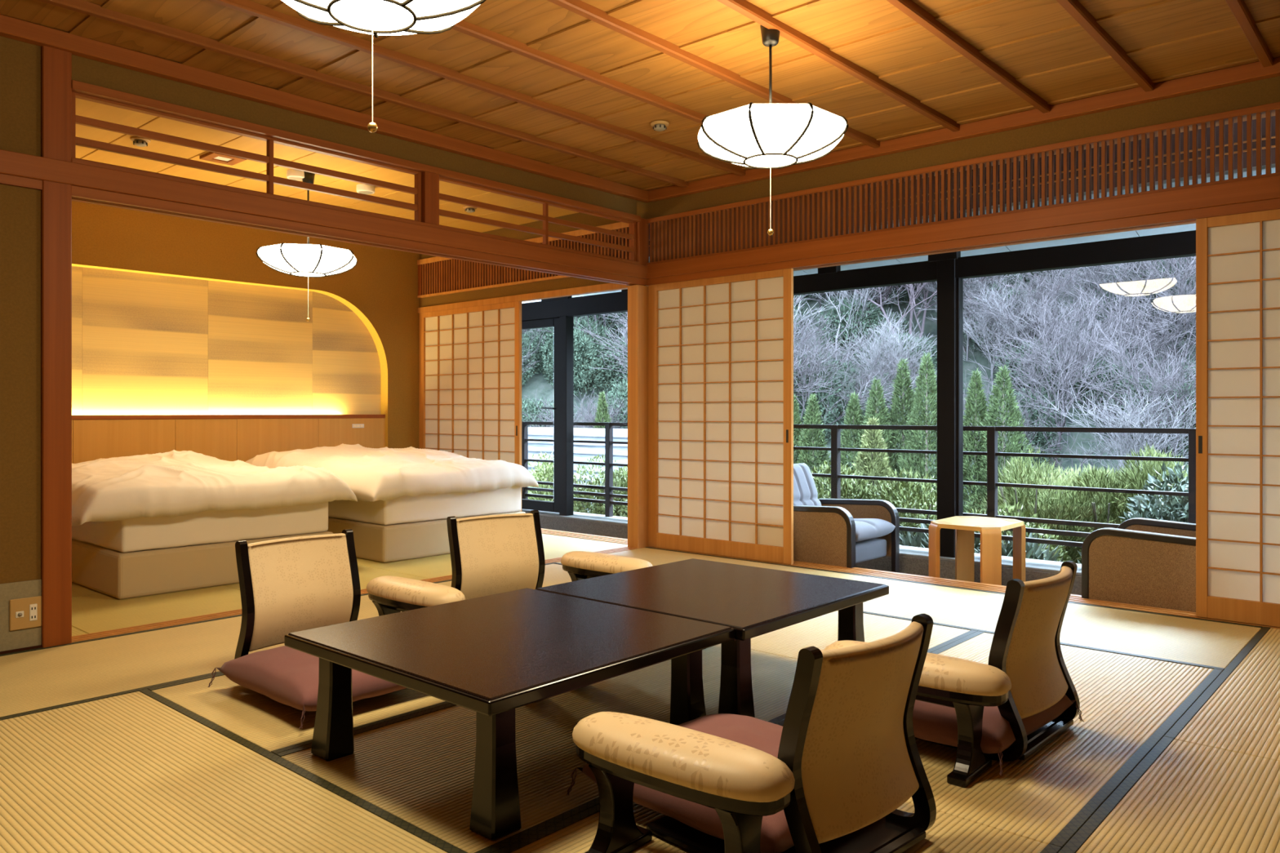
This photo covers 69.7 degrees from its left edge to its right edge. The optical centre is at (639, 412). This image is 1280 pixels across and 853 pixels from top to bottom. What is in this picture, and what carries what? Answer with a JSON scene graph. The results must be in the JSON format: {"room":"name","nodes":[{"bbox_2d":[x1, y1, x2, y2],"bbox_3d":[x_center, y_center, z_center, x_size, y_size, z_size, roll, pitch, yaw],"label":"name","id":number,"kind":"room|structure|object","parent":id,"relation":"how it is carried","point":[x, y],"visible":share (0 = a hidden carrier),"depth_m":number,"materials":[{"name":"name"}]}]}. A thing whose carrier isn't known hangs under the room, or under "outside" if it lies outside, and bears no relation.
{"room":"japanese inn room","nodes":[
{"label":"japanese inn room","id":0,"kind":"room"},
{"bbox_2d":[71,200,419,463],"bbox_3d":[-3.720,-0.325,7.115,0.260,2.750,4.670,0,0,42],"label":"wall","id":1,"kind":"structure","parent":0,"point":[184,339],"depth_m":7.45,"materials":[{"name":"paint"}]},
{"bbox_2d":[541,528,1279,629],"bbox_3d":[1.154,1.083,5.976,8.740,0.174,0.195,0,0,42],"label":"trim","id":2,"kind":"structure","parent":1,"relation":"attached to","point":[955,583],"depth_m":5.48,"materials":[{"name":"brown wood"}]},
{"bbox_2d":[0,13,650,654],"bbox_3d":[-2.494,-0.325,4.000,0.157,2.670,7.705,0,0,42],"label":"wall","id":3,"kind":"structure","parent":0,"point":[43,69],"depth_m":4.22,"materials":[{"name":"beige paint"}]},
{"bbox_2d":[9,595,41,631],"bbox_3d":[-2.574,0.844,3.857,0.016,0.130,0.116,0,0,42],"label":"outlet plate","id":4,"kind":"object","parent":3,"relation":"attached to","point":[26,612],"visible":1,"depth_m":3.86,"materials":[{"name":"brown"}]},
{"bbox_2d":[71,546,637,642],"bbox_3d":[-1.249,1.024,5.439,0.118,0.053,3.790,0,0,42],"label":"trim","id":5,"kind":"structure","parent":3,"relation":"attached to","point":[224,614],"depth_m":4.39,"materials":[{"name":"brown wood"}]},
{"bbox_2d":[75,97,578,232],"bbox_3d":[-2.584,-1.627,6.098,2.790,0.105,4.620,0,0,42],"label":"ceiling","id":6,"kind":"structure","parent":0,"point":[86,108],"depth_m":5.97,"materials":[{"name":"brown"}]},
{"bbox_2d":[199,151,246,165],"bbox_3d":[-2.570,-1.566,5.670,0.200,0.018,0.200,0,0,42],"label":"ceiling light","id":7,"kind":"object","parent":6,"relation":"in","point":[211,157],"visible":0.89,"depth_m":5.66,"materials":[{"name":"beige plastic"}]},
{"bbox_2d":[256,171,357,321],"bbox_3d":[-2.181,-1.084,6.047,0.606,0.982,0.606,0,0,-11],"label":"pendant lamp","id":8,"kind":"object","parent":6,"relation":"hanging from","point":[308,260],"visible":0.97,"depth_m":5.87,"materials":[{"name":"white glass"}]},
{"bbox_2d":[71,533,627,635],"bbox_3d":[-2.662,1.050,6.160,2.990,0.100,4.610,0,0,42],"label":"floor","id":9,"kind":"structure","parent":0,"point":[92,611],"depth_m":4.95,"materials":[{"name":"brown"}]},
{"bbox_2d":[71,502,333,599],"bbox_3d":[-3.124,0.770,6.040,2.080,0.460,1.260,0,0,42],"label":"bed","id":10,"kind":"object","parent":9,"relation":"on","point":[136,557],"visible":0.38,"depth_m":5.17,"materials":[{"name":"white fabric"}]},
{"bbox_2d":[71,449,358,526],"bbox_3d":[-3.100,0.426,5.975,2.103,0.329,1.608,0,0,42],"label":"duvet","id":11,"kind":"object","parent":10,"relation":"on","point":[173,483],"visible":0.84,"depth_m":5.32,"materials":[{"name":"white fabric"}]},
{"bbox_2d":[326,485,525,562],"bbox_3d":[-2.057,0.770,7.233,2.090,0.460,1.252,0,0,42],"label":"bed","id":12,"kind":"object","parent":9,"relation":"on","point":[405,527],"visible":0.37,"depth_m":6.33,"materials":[{"name":"white fabric"}]},
{"bbox_2d":[245,443,538,502],"bbox_3d":[-2.027,0.426,7.175,2.119,0.326,1.443,0,0,42],"label":"duvet","id":13,"kind":"object","parent":12,"relation":"on","point":[384,473],"visible":0.81,"depth_m":6.60,"materials":[{"name":"white fabric"}]},
{"bbox_2d":[0,546,1279,852],"bbox_3d":[-0.335,1.049,2.051,5.750,0.102,7.660,0,0,42],"label":"floor","id":14,"kind":"structure","parent":0,"point":[121,743],"depth_m":2.70,"materials":[{"name":"brown"}]},
{"bbox_2d":[234,528,360,658],"bbox_3d":[-1.169,0.736,3.423,0.526,0.524,0.467,0,0,40],"label":"chair","id":15,"kind":"object","parent":14,"relation":"on","point":[287,585],"visible":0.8,"depth_m":3.53,"materials":[{"name":"beige fabric"}]},
{"bbox_2d":[208,645,406,728],"bbox_3d":[-1.086,0.908,3.273,0.655,0.142,0.614,0,0,42],"label":"floor cushion","id":16,"kind":"object","parent":15,"relation":"on","point":[288,676],"visible":0.44,"depth_m":3.07,"materials":[{"name":"red fabric"}]},
{"bbox_2d":[366,575,465,616],"bbox_3d":[-0.920,0.846,3.750,0.550,0.309,0.200,0,0,40],"label":"armrest","id":17,"kind":"object","parent":14,"relation":"on","point":[389,594],"visible":0.49,"depth_m":3.68,"materials":[{"name":"beige fabric"}]},
{"bbox_2d":[446,510,545,599],"bbox_3d":[-0.557,0.736,4.157,0.467,0.524,0.526,0,0,-38],"label":"chair","id":18,"kind":"object","parent":14,"relation":"on","point":[491,554],"visible":0.73,"depth_m":4.31,"materials":[{"name":"beige fabric"}]},
{"bbox_2d":[284,587,735,840],"bbox_3d":[-0.376,0.823,2.723,0.940,0.355,0.940,0,0,42],"label":"table","id":19,"kind":"object","parent":14,"relation":"on","point":[493,655],"visible":0.92,"depth_m":2.56,"materials":[{"name":"black paint"}]},
{"bbox_2d":[560,551,653,582],"bbox_3d":[-0.164,0.846,4.449,0.550,0.309,0.200,0,0,40],"label":"armrest","id":20,"kind":"object","parent":14,"relation":"on","point":[580,565],"visible":0.33,"depth_m":4.40,"materials":[{"name":"beige fabric"}]},
{"bbox_2d":[572,711,795,852],"bbox_3d":[0.078,0.846,1.978,0.550,0.309,0.200,0,0,40],"label":"armrest","id":21,"kind":"object","parent":14,"relation":"on","point":[744,784],"visible":1,"depth_m":1.91,"materials":[{"name":"beige fabric"}]},
{"bbox_2d":[535,558,888,717],"bbox_3d":[0.271,0.823,3.405,0.940,0.355,0.940,0,0,42],"label":"table","id":22,"kind":"object","parent":14,"relation":"on","point":[754,602],"visible":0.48,"depth_m":3.23,"materials":[{"name":"black paint"}]},
{"bbox_2d":[646,613,936,852],"bbox_3d":[0.360,0.736,2.153,0.467,0.524,0.526,0,0,-44],"label":"chair","id":23,"kind":"object","parent":14,"relation":"on","point":[847,743],"visible":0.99,"depth_m":1.96,"materials":[{"name":"beige fabric"}]},
{"bbox_2d":[566,713,794,852],"bbox_3d":[0.258,0.908,2.332,0.655,0.142,0.614,0,0,45],"label":"floor cushion","id":24,"kind":"object","parent":23,"relation":"on","point":[758,734],"visible":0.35,"depth_m":2.19,"materials":[{"name":"red fabric"}]},
{"bbox_2d":[823,640,1011,787],"bbox_3d":[0.780,0.846,2.646,0.550,0.309,0.200,0,0,41],"label":"armrest","id":25,"kind":"object","parent":14,"relation":"on","point":[965,686],"visible":0.47,"depth_m":2.50,"materials":[{"name":"beige fabric"}]},
{"bbox_2d":[915,560,1079,761],"bbox_3d":[1.065,0.736,2.909,0.526,0.524,0.467,0,0,43],"label":"chair","id":26,"kind":"object","parent":14,"relation":"on","point":[1025,646],"visible":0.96,"depth_m":2.68,"materials":[{"name":"beige fabric"}]},
{"bbox_2d":[912,694,1084,775],"bbox_3d":[0.954,0.908,2.912,0.655,0.142,0.614,0,0,45],"label":"floor cushion","id":27,"kind":"object","parent":26,"relation":"on","point":[934,722],"visible":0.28,"depth_m":2.64,"materials":[{"name":"red fabric"}]},
{"bbox_2d":[0,0,1279,191],"bbox_3d":[-0.332,-1.655,2.054,5.750,0.130,7.670,0,0,42],"label":"ceiling","id":28,"kind":"structure","parent":0,"point":[580,86],"depth_m":4.22,"materials":[{"name":"brown wood"}]},
{"bbox_2d":[281,0,486,133],"bbox_3d":[-0.708,-1.181,2.436,0.606,0.882,0.606,0,0,-37],"label":"pendant lamp","id":29,"kind":"object","parent":28,"relation":"hanging from","point":[376,18],"visible":1,"depth_m":2.46,"materials":[{"name":"beige"}]},
{"bbox_2d":[697,25,848,235],"bbox_3d":[0.547,-1.181,3.856,0.606,0.882,0.606,0,0,44],"label":"pendant lamp","id":30,"kind":"object","parent":28,"relation":"hanging from","point":[770,135],"visible":0.98,"depth_m":3.69,"materials":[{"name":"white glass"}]},
{"bbox_2d":[521,508,1081,595],"bbox_3d":[1.865,1.300,6.745,9.200,0.600,0.360,0,0,42],"label":"kerb","id":31,"kind":"object","parent":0,"point":[913,560],"visible":0.07,"depth_m":6.53,"materials":[{"name":"stone"}]},
{"bbox_2d":[521,288,627,520],"bbox_3d":[-0.426,-0.190,8.668,3.220,2.380,0.110,0,0,42],"label":"window","id":32,"kind":"structure","parent":31,"relation":"on","point":[566,308],"depth_m":8.89,"materials":[{"name":"brown metal"}]},
{"bbox_2d":[521,317,559,512],"bbox_3d":[-1.151,0.030,9.283,1.020,1.900,0.114,0,0,42],"label":"door","id":33,"kind":"structure","parent":32,"relation":"attached to","point":[533,504],"depth_m":9.00,"materials":[{"name":"brown metal"}]},
{"bbox_2d":[521,421,1195,546],"bbox_3d":[1.639,0.549,7.093,10.200,0.901,0.056,0,0,42],"label":"balcony railing","id":34,"kind":"object","parent":31,"relation":"on","point":[992,453],"visible":0.43,"depth_m":6.40,"materials":[{"name":"metal"}]},
{"bbox_2d":[793,211,1195,557],"bbox_3d":[2.967,-0.190,5.652,6.100,2.380,0.110,0,0,42],"label":"window","id":35,"kind":"structure","parent":31,"relation":"on","point":[949,269],"depth_m":6.33,"materials":[{"name":"brown metal"}]},
{"bbox_2d":[417,57,1279,313],"bbox_3d":[1.073,-1.299,5.960,8.840,0.722,0.165,0,0,42],"label":"wall","id":36,"kind":"structure","parent":0,"point":[717,226],"depth_m":5.29,"materials":[{"name":"beige paint"}]},
{"bbox_2d":[418,301,521,511],"bbox_3d":[-1.550,0.027,8.266,1.445,1.934,0.030,0,0,42],"label":"door","id":37,"kind":"structure","parent":36,"relation":"in","point":[470,357],"depth_m":8.22,"materials":[{"name":"white paper"}]},
{"bbox_2d":[648,268,793,564],"bbox_3d":[0.531,0.027,6.415,1.239,1.934,0.030,0,0,42],"label":"door","id":38,"kind":"structure","parent":36,"relation":"in","point":[721,348],"depth_m":6.38,"materials":[{"name":"white paper"}]},
{"bbox_2d":[648,115,1275,259],"bbox_3d":[1.813,-1.540,6.687,9.200,0.320,0.115,0,0,42],"label":"transom","id":39,"kind":"object","parent":36,"relation":"in","point":[1273,118],"depth_m":5.57,"materials":[{"name":"brown paint"}]},
{"bbox_2d":[521,167,1275,303],"bbox_3d":[1.892,-1.427,7.377,10.800,0.385,1.020,0,0,42],"label":"roof eave","id":40,"kind":"object","parent":39,"relation":"attached to","point":[1190,227],"visible":0.03,"depth_m":6.82,"materials":[{"name":"brown paint"}]},
{"bbox_2d":[1195,208,1279,627],"bbox_3d":[3.275,0.027,3.976,1.513,1.934,0.030,0,0,42],"label":"door","id":41,"kind":"structure","parent":36,"relation":"in","point":[1237,255],"depth_m":4.37,"materials":[{"name":"white paper"}]},
{"bbox_3d":[1.493,1.210,6.327,9.200,0.080,0.800,0,0,42],"label":"floor","id":42,"kind":"structure","parent":0,"visible":0},
{"bbox_2d":[793,462,899,573],"bbox_3d":[1.293,0.773,6.378,0.774,0.793,0.680,0,0,42],"label":"armchair","id":43,"kind":"object","parent":42,"relation":"on","point":[838,532],"visible":0.82,"depth_m":6.14,"materials":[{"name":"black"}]},
{"bbox_2d":[793,462,822,506],"bbox_3d":[1.105,0.640,6.545,0.140,0.560,0.550,-26,-17,39],"label":"cushion","id":44,"kind":"object","parent":43,"relation":"on","point":[805,491],"depth_m":6.59,"materials":[{"name":"grey fabric"}]},
{"bbox_2d":[853,518,895,542],"bbox_3d":[1.336,0.815,6.339,0.660,0.136,0.550,-7,-4,41],"label":"seat cushion","id":45,"kind":"object","parent":43,"relation":"on","point":[866,530],"depth_m":6.19,"materials":[{"name":"grey fabric"}]},
{"bbox_2d":[928,515,1025,585],"bbox_3d":[2.086,0.922,5.692,0.447,0.495,0.567,0,0,42],"label":"side table","id":46,"kind":"object","parent":42,"relation":"on","point":[990,529],"visible":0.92,"depth_m":5.63,"materials":[{"name":"brown wood"}]},
{"bbox_2d":[1081,517,1195,612],"bbox_3d":[2.880,0.773,4.946,0.774,0.793,0.680,0,0,42],"label":"armchair","id":47,"kind":"object","parent":42,"relation":"on","point":[1141,561],"visible":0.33,"depth_m":4.79,"materials":[{"name":"black"}]},
{"label":"outside","id":48,"kind":"structure","parent":0,"visible":0},
{"bbox_2d":[521,256,1195,506],"bbox_3d":[10.741,-6.314,33.885,84.000,18.545,52.000,0,0,42],"label":"hillside","id":49,"kind":"structure","parent":48,"point":[536,382],"depth_m":23.33,"materials":[{"name":"plant"}]},
{"bbox_2d":[521,326,553,375],"bbox_3d":[-2.561,-1.722,25.391,1.741,1.516,1.546,0,0,27],"label":"bush","id":50,"kind":"object","parent":49,"relation":"on","point":[540,353],"visible":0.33,"depth_m":24.98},
{"bbox_2d":[521,396,582,427],"bbox_3d":[-2.470,0.563,22.418,2.117,1.911,1.943,0,0,10],"label":"bush","id":51,"kind":"object","parent":49,"relation":"on","point":[529,410],"visible":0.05,"depth_m":22.16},
{"bbox_2d":[528,451,583,512],"bbox_3d":[-1.236,1.163,11.244,1.148,1.381,1.419,0,0,-40],"label":"bush","id":52,"kind":"object","parent":49,"relation":"on","point":[540,473],"visible":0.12,"depth_m":11.09,"materials":[{"name":"green plant"}]},
{"bbox_2d":[521,389,627,428],"bbox_3d":[-0.791,0.920,21.224,4.462,3.048,3.281,0,0,-39],"label":"bare tree","id":53,"kind":"object","parent":49,"relation":"on","point":[585,418],"visible":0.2,"depth_m":20.85,"materials":[{"name":"grey plant"}]},
{"bbox_2d":[528,426,627,511],"bbox_3d":[-2.590,1.285,19.869,0.195,1.930,9.700,0,0,-44],"label":"fence","id":54,"kind":"object","parent":49,"relation":"on","point":[581,451],"visible":0.02,"depth_m":18.25,"materials":[{"name":"white"}]},
{"bbox_2d":[540,315,617,396],"bbox_3d":[-1.615,-1.498,24.507,1.858,2.327,2.322,0,0,31],"label":"bush","id":55,"kind":"object","parent":49,"relation":"on","point":[587,345],"visible":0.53,"depth_m":23.96,"materials":[{"name":"plant"}]},
{"bbox_2d":[573,453,627,517],"bbox_3d":[-0.377,1.166,10.721,1.179,1.386,1.147,0,0,19],"label":"bush","id":56,"kind":"object","parent":49,"relation":"on","point":[593,508],"visible":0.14,"depth_m":10.47,"materials":[{"name":"green plant"}]},
{"bbox_2d":[574,311,627,340],"bbox_3d":[-1.113,-2.563,26.066,1.719,1.413,1.502,0,0,15],"label":"bush","id":57,"kind":"object","parent":49,"relation":"on","point":[597,316],"visible":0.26,"depth_m":25.62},
{"bbox_2d":[592,391,611,428],"bbox_3d":[-0.779,1.288,19.622,1.037,3.523,1.026,0,0,-6],"label":"cypress tree","id":58,"kind":"object","parent":49,"relation":"on","point":[602,413],"visible":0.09,"depth_m":19.57,"materials":[{"name":"green plant"}]},
{"bbox_2d":[586,337,627,393],"bbox_3d":[-0.519,-1.214,24.273,1.984,1.592,1.687,0,0,-35],"label":"bush","id":59,"kind":"object","parent":49,"relation":"on","point":[609,378],"visible":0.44,"depth_m":23.96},
{"bbox_2d":[586,375,627,428],"bbox_3d":[-0.074,0.295,22.183,2.168,2.577,2.709,0,0,-21],"label":"bush","id":60,"kind":"object","parent":49,"relation":"on","point":[621,392],"visible":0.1,"depth_m":21.75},
{"bbox_2d":[600,466,627,516],"bbox_3d":[0.249,1.168,10.034,1.015,1.381,1.449,0,0,-39],"label":"bush","id":61,"kind":"object","parent":49,"relation":"on","point":[619,475],"visible":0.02,"depth_m":10.12,"materials":[{"name":"green plant"}]},
{"bbox_2d":[573,293,820,373],"bbox_3d":[0.971,-1.625,22.546,6.476,4.692,4.658,0,0,-24],"label":"bare tree","id":62,"kind":"object","parent":49,"relation":"on","point":[624,320],"visible":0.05,"depth_m":21.23,"materials":[{"name":"grey plant"}]},
{"bbox_2d":[793,394,810,463],"bbox_3d":[2.740,1.339,16.491,1.162,3.422,1.174,0,0,-31],"label":"cypress tree","id":63,"kind":"object","parent":49,"relation":"on","point":[797,420],"visible":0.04,"depth_m":16.37,"materials":[{"name":"green plant"}]},
{"bbox_2d":[796,393,831,497],"bbox_3d":[3.051,1.353,16.211,1.169,3.393,1.166,0,0,-12],"label":"cypress tree","id":64,"kind":"object","parent":49,"relation":"on","point":[812,416],"visible":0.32,"depth_m":16.09,"materials":[{"name":"green plant"}]},
{"bbox_2d":[793,351,863,442],"bbox_3d":[4.196,-0.334,21.925,2.309,2.339,1.964,0,0,-33],"label":"bush","id":65,"kind":"object","parent":49,"relation":"on","point":[830,417],"visible":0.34,"depth_m":21.36,"materials":[{"name":"plant"}]},
{"bbox_2d":[826,391,864,497],"bbox_3d":[3.660,1.344,15.677,1.270,3.413,1.256,0,0,-6],"label":"cypress tree","id":66,"kind":"object","parent":49,"relation":"on","point":[855,410],"visible":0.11,"depth_m":15.59,"materials":[{"name":"green plant"}]},
{"bbox_2d":[816,293,889,365],"bbox_3d":[5.600,-2.118,24.041,2.069,2.055,1.835,0,0,23],"label":"bush","id":67,"kind":"object","parent":49,"relation":"on","point":[874,320],"visible":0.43,"depth_m":23.57,"materials":[{"name":"plant"}]},
{"bbox_2d":[793,306,921,429],"bbox_3d":[3.495,-0.522,20.932,4.720,3.958,5.989,0,0,-12],"label":"bare tree","id":68,"kind":"object","parent":49,"relation":"on","point":[807,337],"visible":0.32,"depth_m":20.72,"materials":[{"name":"grey plant"}]},
{"bbox_2d":[809,285,907,366],"bbox_3d":[5.935,-2.849,23.431,3.924,3.829,4.113,0,0,-23],"label":"bare tree","id":69,"kind":"object","parent":49,"relation":"on","point":[845,294],"visible":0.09,"depth_m":23.39,"materials":[{"name":"grey plant"}]},
{"bbox_2d":[811,459,911,518],"bbox_3d":[1.885,1.155,8.641,1.239,1.392,1.239,0,0,42],"label":"bush","id":70,"kind":"object","parent":49,"relation":"on","point":[846,491],"visible":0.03,"depth_m":8.55,"materials":[{"name":"green plant"}]},
{"bbox_2d":[850,417,898,497],"bbox_3d":[3.224,1.323,12.713,1.107,2.554,1.108,0,0,-6],"label":"cypress tree","id":71,"kind":"object","parent":49,"relation":"on","point":[875,462],"visible":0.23,"depth_m":12.60,"materials":[{"name":"green plant"}]},
{"bbox_2d":[850,377,902,506],"bbox_3d":[3.948,1.227,15.387,1.403,3.647,1.410,0,0,42],"label":"cypress tree","id":72,"kind":"object","parent":49,"relation":"on","point":[872,411],"visible":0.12,"depth_m":15.31,"materials":[{"name":"green plant"}]},
{"bbox_2d":[826,309,937,397],"bbox_3d":[5.633,-0.785,21.499,2.381,3.283,2.695,0,0,-38],"label":"bare tree","id":73,"kind":"object","parent":49,"relation":"on","point":[874,345],"visible":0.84,"depth_m":21.27,"materials":[{"name":"grey plant"}]},
{"bbox_2d":[862,333,937,385],"bbox_3d":[6.534,-1.247,22.962,1.644,1.529,1.881,0,0,45],"label":"bush","id":74,"kind":"object","parent":49,"relation":"on","point":[917,348],"visible":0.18,"depth_m":22.75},
{"bbox_2d":[880,358,931,516],"bbox_3d":[4.392,1.068,15.382,1.293,3.963,1.302,0,0,-35],"label":"cypress tree","id":75,"kind":"object","parent":49,"relation":"on","point":[902,380],"visible":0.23,"depth_m":15.29,"materials":[{"name":"green plant"}]},
{"bbox_2d":[833,345,980,448],"bbox_3d":[5.918,-0.193,20.708,2.760,2.730,3.248,0,0,-18],"label":"bare tree","id":76,"kind":"object","parent":49,"relation":"on","point":[915,371],"visible":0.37,"depth_m":20.83,"materials":[{"name":"grey plant"}]},
{"bbox_2d":[897,351,937,525],"bbox_3d":[4.618,1.028,14.840,1.436,4.045,1.408,0,0,-34],"label":"cypress tree","id":77,"kind":"object","parent":49,"relation":"on","point":[931,397],"visible":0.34,"depth_m":14.70,"materials":[{"name":"green plant"}]},
{"bbox_2d":[864,467,980,549],"bbox_3d":[2.336,1.171,8.081,1.131,1.382,1.377,0,0,-22],"label":"bush","id":78,"kind":"object","parent":49,"relation":"on","point":[891,492],"visible":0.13,"depth_m":8.01,"materials":[{"name":"green plant"}]},
{"bbox_2d":[823,270,1056,352],"bbox_3d":[7.066,-3.434,23.666,7.314,5.252,5.923,0,0,44],"label":"bare tree","id":79,"kind":"object","parent":49,"relation":"on","point":[912,301],"visible":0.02,"depth_m":23.13,"materials":[{"name":"grey plant"}]},
{"bbox_2d":[899,518,980,551],"bbox_3d":[2.347,1.377,7.463,1.184,1.097,1.049,0,0,42],"label":"ground cover","id":80,"kind":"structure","parent":49,"relation":"on","point":[919,540],"depth_m":7.46,"materials":[{"name":"green plant"}]},
{"bbox_2d":[912,274,1017,360],"bbox_3d":[8.059,-2.662,23.024,2.732,3.056,2.916,0,0,24],"label":"bare tree","id":81,"kind":"object","parent":49,"relation":"on","point":[973,290],"visible":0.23,"depth_m":22.95,"materials":[{"name":"grey plant"}]},
{"bbox_2d":[963,367,999,512],"bbox_3d":[5.217,1.175,14.261,1.165,3.749,1.176,0,0,23],"label":"cypress tree","id":82,"kind":"object","parent":49,"relation":"on","point":[975,383],"visible":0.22,"depth_m":14.16,"materials":[{"name":"green plant"}]},
{"bbox_2d":[930,274,1062,394],"bbox_3d":[8.444,-1.579,22.000,2.582,3.379,2.878,0,0,-19],"label":"bare tree","id":83,"kind":"object","parent":49,"relation":"on","point":[984,322],"visible":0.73,"depth_m":21.65,"materials":[{"name":"grey plant"}]},
{"bbox_2d":[963,364,1035,514],"bbox_3d":[5.518,1.159,13.982,1.561,3.783,1.527,0,0,26],"label":"cypress tree","id":84,"kind":"object","parent":49,"relation":"on","point":[993,413],"visible":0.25,"depth_m":13.88,"materials":[{"name":"green plant"}]},
{"bbox_2d":[963,282,1039,357],"bbox_3d":[9.007,-2.233,23.326,2.013,2.007,2.366,0,0,-7],"label":"bush","id":85,"kind":"object","parent":49,"relation":"on","point":[996,286],"visible":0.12,"depth_m":22.84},
{"bbox_2d":[964,502,1071,562],"bbox_3d":[2.964,1.288,7.619,1.166,1.112,0.950,0,0,42],"label":"bush","id":86,"kind":"object","parent":49,"relation":"on","point":[1064,553],"visible":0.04,"depth_m":7.48,"materials":[{"name":"green plant"}]},
{"bbox_2d":[974,530,1064,562],"bbox_3d":[2.867,1.388,6.950,1.208,1.104,0.984,0,0,42],"label":"ground cover","id":87,"kind":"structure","parent":49,"relation":"on","point":[1030,548],"depth_m":6.85,"materials":[{"name":"green plant"}]},
{"bbox_2d":[983,386,1063,469],"bbox_3d":[8.581,0.362,20.464,1.882,1.940,1.543,0,0,2],"label":"bush","id":88,"kind":"object","parent":49,"relation":"on","point":[1040,437],"visible":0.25,"depth_m":20.07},
{"bbox_2d":[986,445,1088,564],"bbox_3d":[3.595,1.102,8.534,0.869,1.610,1.169,0,0,-16],"label":"bush","id":89,"kind":"object","parent":49,"relation":"on","point":[1010,495],"visible":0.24,"depth_m":8.38,"materials":[{"name":"green plant"}]},
{"bbox_2d":[990,337,1087,413],"bbox_3d":[9.414,-0.858,21.801,2.292,1.875,1.949,0,0,-32],"label":"bush","id":90,"kind":"object","parent":49,"relation":"on","point":[1008,345],"visible":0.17,"depth_m":21.32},
{"bbox_2d":[980,462,1103,528],"bbox_3d":[4.779,1.299,10.536,1.781,1.460,1.839,0,0,39],"label":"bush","id":91,"kind":"object","parent":49,"relation":"on","point":[1059,469],"visible":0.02,"depth_m":10.52,"materials":[{"name":"green plant"}]},
{"bbox_2d":[963,266,1142,365],"bbox_3d":[9.768,-1.973,21.886,4.663,3.519,4.300,0,0,18],"label":"bare tree","id":92,"kind":"object","parent":49,"relation":"on","point":[1038,294],"visible":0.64,"depth_m":21.60,"materials":[{"name":"grey plant"}]},
{"bbox_2d":[963,375,1149,477],"bbox_3d":[8.223,0.804,18.955,4.259,3.396,2.976,0,0,32],"label":"bare tree","id":93,"kind":"object","parent":49,"relation":"on","point":[1019,400],"visible":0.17,"depth_m":18.71,"materials":[{"name":"grey plant"}]},
{"bbox_2d":[967,280,1195,466],"bbox_3d":[8.922,-0.671,19.791,5.878,4.234,4.193,0,0,-39],"label":"bare tree","id":94,"kind":"object","parent":49,"relation":"on","point":[1082,350],"visible":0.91,"depth_m":19.61,"materials":[{"name":"grey plant"}]},
{"bbox_2d":[1012,262,1151,349],"bbox_3d":[11.232,-3.343,23.152,3.971,4.114,3.068,0,0,41],"label":"bare tree","id":95,"kind":"object","parent":49,"relation":"on","point":[1113,265],"visible":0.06,"depth_m":22.90,"materials":[{"name":"grey plant"}]},
{"bbox_2d":[1043,464,1148,564],"bbox_3d":[4.215,1.178,8.353,1.130,1.453,1.203,0,0,-42],"label":"bush","id":96,"kind":"object","parent":49,"relation":"on","point":[1085,500],"visible":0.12,"depth_m":8.24,"materials":[{"name":"green plant"}]},
{"bbox_2d":[1071,361,1133,421],"bbox_3d":[10.696,-0.469,21.172,1.260,1.446,1.442,0,0,-28],"label":"bush","id":97,"kind":"object","parent":49,"relation":"on","point":[1099,376],"visible":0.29,"depth_m":20.90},
{"bbox_2d":[1023,256,1195,379],"bbox_3d":[12.336,-2.727,21.459,5.203,4.697,6.187,0,0,-24],"label":"bare tree","id":98,"kind":"object","parent":49,"relation":"on","point":[1145,267],"visible":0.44,"depth_m":21.61,"materials":[{"name":"grey plant"}]},
{"bbox_2d":[1036,381,1195,476],"bbox_3d":[9.953,1.135,17.637,3.477,3.469,4.168,0,0,41],"label":"bare tree","id":99,"kind":"object","parent":49,"relation":"on","point":[1135,423],"visible":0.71,"depth_m":17.49,"materials":[{"name":"grey plant"}]},
{"bbox_2d":[1056,311,1195,484],"bbox_3d":[10.689,-0.017,18.706,4.332,3.882,3.350,0,0,-37],"label":"bare tree","id":100,"kind":"object","parent":49,"relation":"on","point":[1169,378],"visible":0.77,"depth_m":18.10,"materials":[{"name":"grey plant"}]},
{"bbox_2d":[1079,266,1195,379],"bbox_3d":[11.915,-1.563,20.725,4.005,3.659,3.924,0,0,-15],"label":"bare tree","id":101,"kind":"object","parent":49,"relation":"on","point":[1189,313],"visible":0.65,"depth_m":20.68,"materials":[{"name":"grey plant"}]},
{"bbox_2d":[1102,373,1183,453],"bbox_3d":[11.162,0.043,20.364,1.672,1.809,1.965,0,0,32],"label":"bush","id":102,"kind":"object","parent":49,"relation":"on","point":[1121,382],"visible":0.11,"depth_m":19.96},
{"bbox_2d":[1101,442,1188,524],"bbox_3d":[4.641,1.088,8.306,0.929,1.617,1.077,0,0,42],"label":"bush","id":103,"kind":"object","parent":49,"relation":"on","point":[1140,477],"visible":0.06,"depth_m":8.19,"materials":[{"name":"green plant"}]},
{"bbox_2d":[1104,266,1195,336],"bbox_3d":[12.961,-2.707,23.095,1.952,1.828,2.295,0,0,-9],"label":"bare tree","id":104,"kind":"object","parent":49,"relation":"on","point":[1144,272],"visible":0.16,"depth_m":22.63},
{"bbox_2d":[1119,462,1188,522],"bbox_3d":[4.289,1.071,7.071,1.298,1.621,1.122,0,0,-43],"label":"leafy bush","id":105,"kind":"object","parent":49,"relation":"on","point":[1172,510],"visible":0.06,"depth_m":7.04,"materials":[{"name":"green plant"}]},
{"bbox_2d":[1140,379,1195,463],"bbox_3d":[12.076,0.230,19.697,2.703,1.978,2.363,0,0,13],"label":"bush","id":106,"kind":"object","parent":49,"relation":"on","point":[1184,384],"visible":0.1,"depth_m":19.51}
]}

